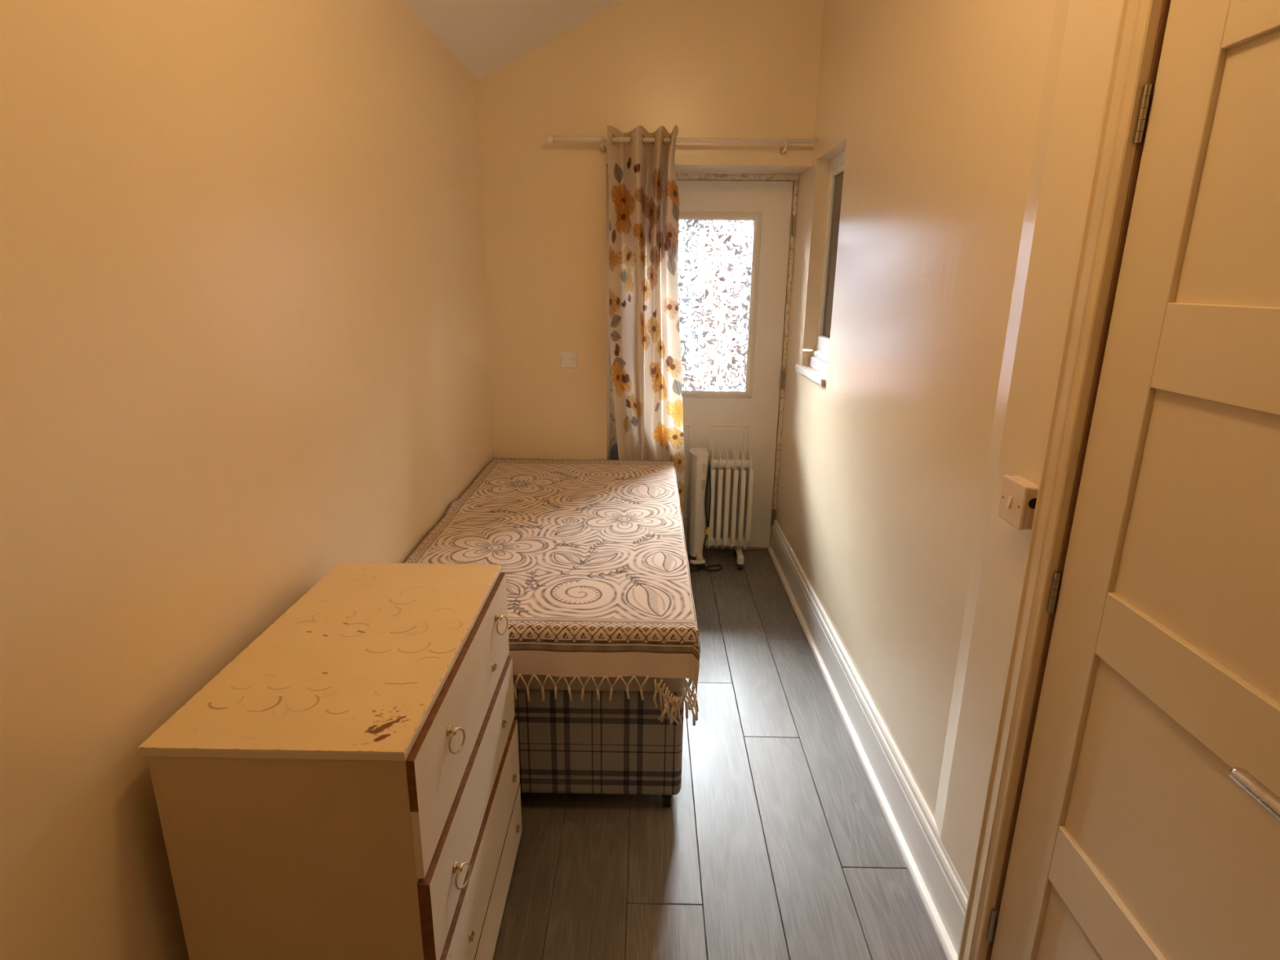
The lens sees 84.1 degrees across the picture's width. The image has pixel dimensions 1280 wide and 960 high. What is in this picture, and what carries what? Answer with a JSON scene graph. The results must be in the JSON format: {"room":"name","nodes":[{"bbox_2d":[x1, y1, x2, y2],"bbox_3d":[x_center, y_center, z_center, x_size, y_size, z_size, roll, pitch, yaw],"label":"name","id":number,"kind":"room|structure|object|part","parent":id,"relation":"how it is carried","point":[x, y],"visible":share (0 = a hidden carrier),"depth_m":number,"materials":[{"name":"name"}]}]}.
{"room":"bedroom","nodes":[
{"label":"bedroom","id":0,"kind":"room"},
{"bbox_2d":[0,0,493,959],"bbox_3d":[-0.832,0.043,1.075,0.100,2.426,5.100,1,16,0],"label":"wall","id":1,"kind":"structure","parent":0,"point":[244,344],"depth_m":1.21,"materials":[{"name":"beige paint"}]},
{"bbox_2d":[405,0,622,80],"bbox_3d":[0.018,-1.557,0.797,1.759,0.962,5.460,1,16,0],"label":"ceiling","id":2,"kind":"structure","parent":0,"point":[484,36],"depth_m":2.83,"materials":[{"name":"white paint"}]},
{"bbox_2d":[476,0,823,459],"bbox_3d":[-0.026,-1.055,3.591,1.639,3.180,0.360,1,16,0],"label":"wall","id":3,"kind":"structure","parent":0,"point":[706,68],"depth_m":3.27,"materials":[{"name":"beige paint"}]},
{"bbox_2d":[560,351,577,368],"bbox_3d":[-0.355,-0.599,3.532,0.084,0.081,0.009,1,16,0],"label":"plate","id":4,"kind":"object","parent":3,"relation":"attached to","point":[567,359],"visible":1,"depth_m":3.53,"materials":[{"name":"white plastic"}]},
{"bbox_2d":[545,133,817,155],"bbox_3d":[0.186,-1.523,3.216,1.220,0.063,0.098,1,16,0],"label":"curtain rod","id":5,"kind":"object","parent":3,"relation":"attached to","point":[549,138],"visible":1,"depth_m":3.18,"materials":[{"name":"white metal"}]},
{"bbox_2d":[607,124,684,522],"bbox_3d":[0.043,-0.661,3.462,0.395,1.926,0.195,1,16,0],"label":"curtain","id":6,"kind":"object","parent":5,"relation":"hanging from","point":[645,338],"visible":0.88,"depth_m":3.37,"materials":[{"name":"fabric"}]},
{"bbox_2d":[609,173,799,550],"bbox_3d":[0.313,-0.579,3.874,0.951,2.017,0.092,1,16,0],"label":"door","id":7,"kind":"structure","parent":3,"relation":"in","point":[750,418],"depth_m":3.79,"materials":[{"name":"white paint"}]},
{"bbox_3d":[-0.129,-0.584,3.876,0.068,2.017,0.064,1,16,0],"label":"frame","id":8,"kind":"part","parent":7,"relation":"part of","materials":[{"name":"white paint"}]},
{"bbox_3d":[0.170,-0.046,4.003,0.222,0.550,0.006,1,16,0],"label":"panel","id":9,"kind":"part","parent":7,"relation":"part of","materials":[{"name":"white wood"}]},
{"bbox_3d":[0.341,-0.918,3.778,0.479,0.881,0.006,1,16,0],"label":"glass pane","id":10,"kind":"part","parent":7,"relation":"part of","materials":[{"name":"white glass"}]},
{"bbox_3d":[0.493,-0.042,4.000,0.222,0.550,0.006,1,16,0],"label":"panel","id":11,"kind":"part","parent":7,"relation":"part of","materials":[{"name":"white wood"}]},
{"bbox_3d":[0.358,-1.535,3.600,0.883,0.026,0.064,1,16,0],"label":"frame","id":12,"kind":"part","parent":7,"relation":"part of","materials":[{"name":"white paint"}]},
{"bbox_3d":[0.778,-0.559,3.872,0.020,1.992,0.064,1,16,0],"label":"frame","id":13,"kind":"part","parent":7,"relation":"part of","materials":[{"name":"white paint"}]},
{"bbox_2d":[492,549,946,959],"bbox_3d":[-0.024,1.156,1.558,1.739,0.060,5.440,1,16,0],"label":"floor","id":14,"kind":"structure","parent":0,"point":[776,842],"depth_m":1.98,"materials":[{"name":"grey laminate"}]},
{"bbox_2d":[137,562,521,959],"bbox_3d":[-0.526,0.702,1.508,0.441,0.830,0.716,1,16,0],"label":"dresser","id":15,"kind":"object","parent":14,"relation":"on","point":[347,786],"visible":1,"depth_m":1.15,"materials":[{"name":"beige wood"}]},
{"bbox_3d":[-0.327,0.454,1.246,0.020,0.049,0.045,8,17,23],"label":"ring handle","id":16,"kind":"part","parent":15,"relation":"part of","materials":[{"name":"gold metal"}]},
{"bbox_3d":[-0.341,0.427,1.428,0.013,0.218,0.706,1,16,0],"label":"drawer","id":17,"kind":"part","parent":15,"relation":"part of","materials":[{"name":"white wood"}]},
{"bbox_3d":[-0.323,0.708,1.276,0.020,0.049,0.045,8,17,23],"label":"ring handle","id":18,"kind":"part","parent":15,"relation":"part of","materials":[{"name":"gold metal"}]},
{"bbox_3d":[-0.339,0.627,1.484,0.020,0.173,0.706,1,16,0],"label":"drawer","id":19,"kind":"part","parent":15,"relation":"part of","materials":[{"name":"white wood"}]},
{"bbox_3d":[-0.324,0.878,1.365,0.008,0.017,0.015,1,16,0],"label":"handle plate","id":20,"kind":"part","parent":15,"relation":"part of","materials":[{"name":"gold metal"}]},
{"bbox_3d":[-0.339,0.813,1.537,0.026,0.189,0.706,1,16,0],"label":"drawer","id":21,"kind":"part","parent":15,"relation":"part of","materials":[{"name":"white wood"}]},
{"bbox_3d":[-0.329,0.422,1.600,0.008,0.017,0.015,1,16,0],"label":"handle plate","id":22,"kind":"part","parent":15,"relation":"part of","materials":[{"name":"gold metal"}]},
{"bbox_3d":[-0.340,0.985,1.586,0.026,0.154,0.706,1,16,0],"label":"drawer","id":23,"kind":"part","parent":15,"relation":"part of","materials":[{"name":"white wood"}]},
{"bbox_3d":[-0.322,0.331,1.632,0.020,0.049,0.045,8,17,23],"label":"ring handle","id":24,"kind":"part","parent":15,"relation":"part of","materials":[{"name":"gold metal"}]},
{"bbox_3d":[-0.324,0.582,1.692,0.008,0.017,0.015,1,16,0],"label":"handle plate","id":25,"kind":"part","parent":15,"relation":"part of","materials":[{"name":"gold metal"}]},
{"bbox_3d":[-0.319,0.758,1.801,0.008,0.017,0.015,1,16,0],"label":"handle plate","id":26,"kind":"part","parent":15,"relation":"part of","materials":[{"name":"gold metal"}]},
{"bbox_3d":[-0.320,0.913,1.858,0.008,0.017,0.015,1,16,0],"label":"handle plate","id":27,"kind":"part","parent":15,"relation":"part of","materials":[{"name":"gold metal"}]},
{"bbox_2d":[512,674,684,806],"bbox_3d":[-0.307,0.441,2.841,0.884,0.606,1.777,1,16,0],"label":"bed","id":28,"kind":"object","parent":14,"relation":"on","point":[620,745],"visible":0.18,"depth_m":2.01,"materials":[{"name":"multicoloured fabric"}]},
{"bbox_2d":[403,457,700,726],"bbox_3d":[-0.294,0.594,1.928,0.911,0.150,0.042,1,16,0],"label":"bedspread","id":29,"kind":"object","parent":28,"relation":"on","point":[593,554],"visible":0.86,"depth_m":2.31,"materials":[{"name":"fabric"}]},
{"bbox_3d":[-0.304,0.247,2.785,0.884,0.202,1.777,1,16,0],"label":"mattress","id":30,"kind":"part","parent":28,"relation":"part of","materials":[{"name":"beige fabric"}]},
{"bbox_2d":[611,442,618,459],"bbox_3d":[-0.089,0.113,3.915,0.139,0.655,0.136,1,16,0],"label":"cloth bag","id":31,"kind":"object","parent":14,"relation":"on","point":[615,448],"visible":0.17,"depth_m":3.79,"materials":[{"name":"grey fabric"}]},
{"bbox_2d":[686,447,754,571],"bbox_3d":[0.426,0.154,3.833,0.339,0.631,0.272,1,16,0],"label":"radiator","id":32,"kind":"object","parent":14,"relation":"on","point":[731,504],"visible":0.98,"depth_m":3.78,"materials":[{"name":"beige metal"}]},
{"bbox_2d":[701,480,705,488],"bbox_3d":[0.332,0.025,3.727,0.018,0.047,0.002,1,16,0],"label":"vent grille","id":33,"kind":"object","parent":32,"relation":"attached to","point":[703,482],"depth_m":3.73,"materials":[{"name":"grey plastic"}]},
{"bbox_2d":[775,0,1164,959],"bbox_3d":[0.813,-0.355,1.129,0.120,3.200,5.460,1,16,0],"label":"wall","id":34,"kind":"structure","parent":0,"point":[968,131],"depth_m":1.82,"materials":[{"name":"beige paint"}]},
{"bbox_2d":[795,150,845,386],"bbox_3d":[0.836,-0.925,3.122,0.124,0.957,0.586,1,16,0],"label":"window","id":35,"kind":"structure","parent":34,"relation":"in","point":[819,359],"depth_m":3.21,"materials":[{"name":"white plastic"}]},
{"bbox_3d":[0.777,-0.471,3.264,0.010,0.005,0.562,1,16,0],"label":"sill","id":36,"kind":"part","parent":35,"relation":"part of","materials":[{"name":"white paint"}]},
{"bbox_3d":[0.853,-0.509,3.196,0.078,0.052,0.458,1,16,0],"label":"frame","id":37,"kind":"part","parent":35,"relation":"part of","materials":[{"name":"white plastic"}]},
{"bbox_3d":[0.859,-0.545,3.186,0.068,0.022,0.458,1,16,0],"label":"frame","id":38,"kind":"part","parent":35,"relation":"part of","materials":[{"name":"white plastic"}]},
{"bbox_3d":[0.863,-0.594,3.172,0.051,0.072,0.410,1,16,0],"label":"sash","id":39,"kind":"part","parent":35,"relation":"part of","materials":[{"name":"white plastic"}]},
{"bbox_3d":[0.876,-0.994,3.308,0.048,0.924,0.022,1,16,0],"label":"frame","id":40,"kind":"part","parent":35,"relation":"part of","materials":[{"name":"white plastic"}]},
{"bbox_3d":[0.875,-1.004,3.281,0.039,0.800,0.024,1,16,0],"label":"sash","id":41,"kind":"part","parent":35,"relation":"part of","materials":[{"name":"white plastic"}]},
{"bbox_3d":[0.869,-0.965,3.067,0.006,0.699,0.410,1,16,0],"label":"glass pane","id":42,"kind":"part","parent":35,"relation":"part of","materials":[{"name":"grey"}]},
{"bbox_3d":[0.877,-1.315,2.967,0.039,0.029,0.410,1,16,0],"label":"sash","id":43,"kind":"part","parent":35,"relation":"part of","materials":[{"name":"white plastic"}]},
{"bbox_3d":[0.878,-1.352,2.957,0.048,0.045,0.458,1,16,0],"label":"frame","id":44,"kind":"part","parent":35,"relation":"part of","materials":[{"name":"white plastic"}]},
{"bbox_2d":[768,519,968,959],"bbox_3d":[0.745,0.671,2.838,0.036,0.189,2.594,1,16,0],"label":"baseboard","id":45,"kind":"structure","parent":34,"relation":"attached to","point":[943,894],"depth_m":2.13,"materials":[{"name":"white paint"}]},
{"bbox_2d":[997,475,1039,529],"bbox_3d":[0.730,0.043,1.369,0.040,0.086,0.087,1,16,0],"label":"light switch","id":46,"kind":"object","parent":34,"relation":"attached to","point":[1018,499],"visible":0.85,"depth_m":1.35,"materials":[{"name":"white plastic"}]},
{"bbox_2d":[957,0,1279,959],"bbox_3d":[0.772,0.252,0.892,0.160,2.060,0.920,1,16,0],"label":"door","id":47,"kind":"structure","parent":34,"relation":"in","point":[1145,823],"depth_m":1.04,"materials":[{"name":"beige paint"}]},
{"bbox_3d":[0.739,0.136,1.302,0.020,2.060,0.068,1,16,0],"label":"frame","id":48,"kind":"part","parent":47,"relation":"part of","materials":[{"name":"beige paint"}]},
{"bbox_3d":[0.762,0.949,1.095,0.016,0.308,0.518,1,16,0],"label":"panel","id":49,"kind":"part","parent":47,"relation":"part of","materials":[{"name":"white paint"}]},
{"bbox_3d":[0.764,0.746,1.037,0.035,0.116,0.518,1,16,0],"label":"rail","id":50,"kind":"part","parent":47,"relation":"part of","materials":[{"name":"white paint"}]},
{"bbox_3d":[0.767,0.524,0.974,0.016,0.344,0.518,1,16,0],"label":"panel","id":51,"kind":"part","parent":47,"relation":"part of","materials":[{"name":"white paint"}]},
{"bbox_3d":[0.769,0.305,0.912,0.035,0.111,0.518,1,16,0],"label":"rail","id":52,"kind":"part","parent":47,"relation":"part of","materials":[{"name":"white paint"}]},
{"bbox_3d":[0.772,0.093,0.851,0.016,0.331,0.518,1,16,0],"label":"panel","id":53,"kind":"part","parent":47,"relation":"part of","materials":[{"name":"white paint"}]},
{"bbox_3d":[0.774,-0.125,0.789,0.035,0.123,0.518,1,16,0],"label":"rail","id":54,"kind":"part","parent":47,"relation":"part of","materials":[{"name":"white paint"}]},
{"bbox_3d":[0.777,-0.340,0.728,0.016,0.323,0.518,1,16,0],"label":"panel","id":55,"kind":"part","parent":47,"relation":"part of","materials":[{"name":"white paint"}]},
{"bbox_3d":[0.779,-0.581,0.659,0.035,0.179,0.518,1,16,0],"label":"rail","id":56,"kind":"part","parent":47,"relation":"part of","materials":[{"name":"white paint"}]},
{"bbox_3d":[0.719,0.370,0.740,0.058,0.052,0.194,1,16,0],"label":"lever handle","id":57,"kind":"part","parent":47,"relation":"part of","materials":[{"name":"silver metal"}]},
{"bbox_3d":[0.306,-1.030,9.879,18.000,0.100,11.550,1,16,0],"label":"ground","id":58,"kind":"structure","parent":0,"visible":0},
{"bbox_2d":[677,219,701,361],"bbox_3d":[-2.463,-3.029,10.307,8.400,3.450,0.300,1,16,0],"label":"window","id":59,"kind":"structure","parent":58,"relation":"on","point":[691,255],"depth_m":10.19,"materials":[{"name":"white glass"}]},
{"bbox_2d":[681,220,752,390],"bbox_3d":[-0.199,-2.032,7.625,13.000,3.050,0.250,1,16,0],"label":"window","id":60,"kind":"structure","parent":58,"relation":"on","point":[735,235],"depth_m":7.53,"materials":[{"name":"white glass"}]}
]}

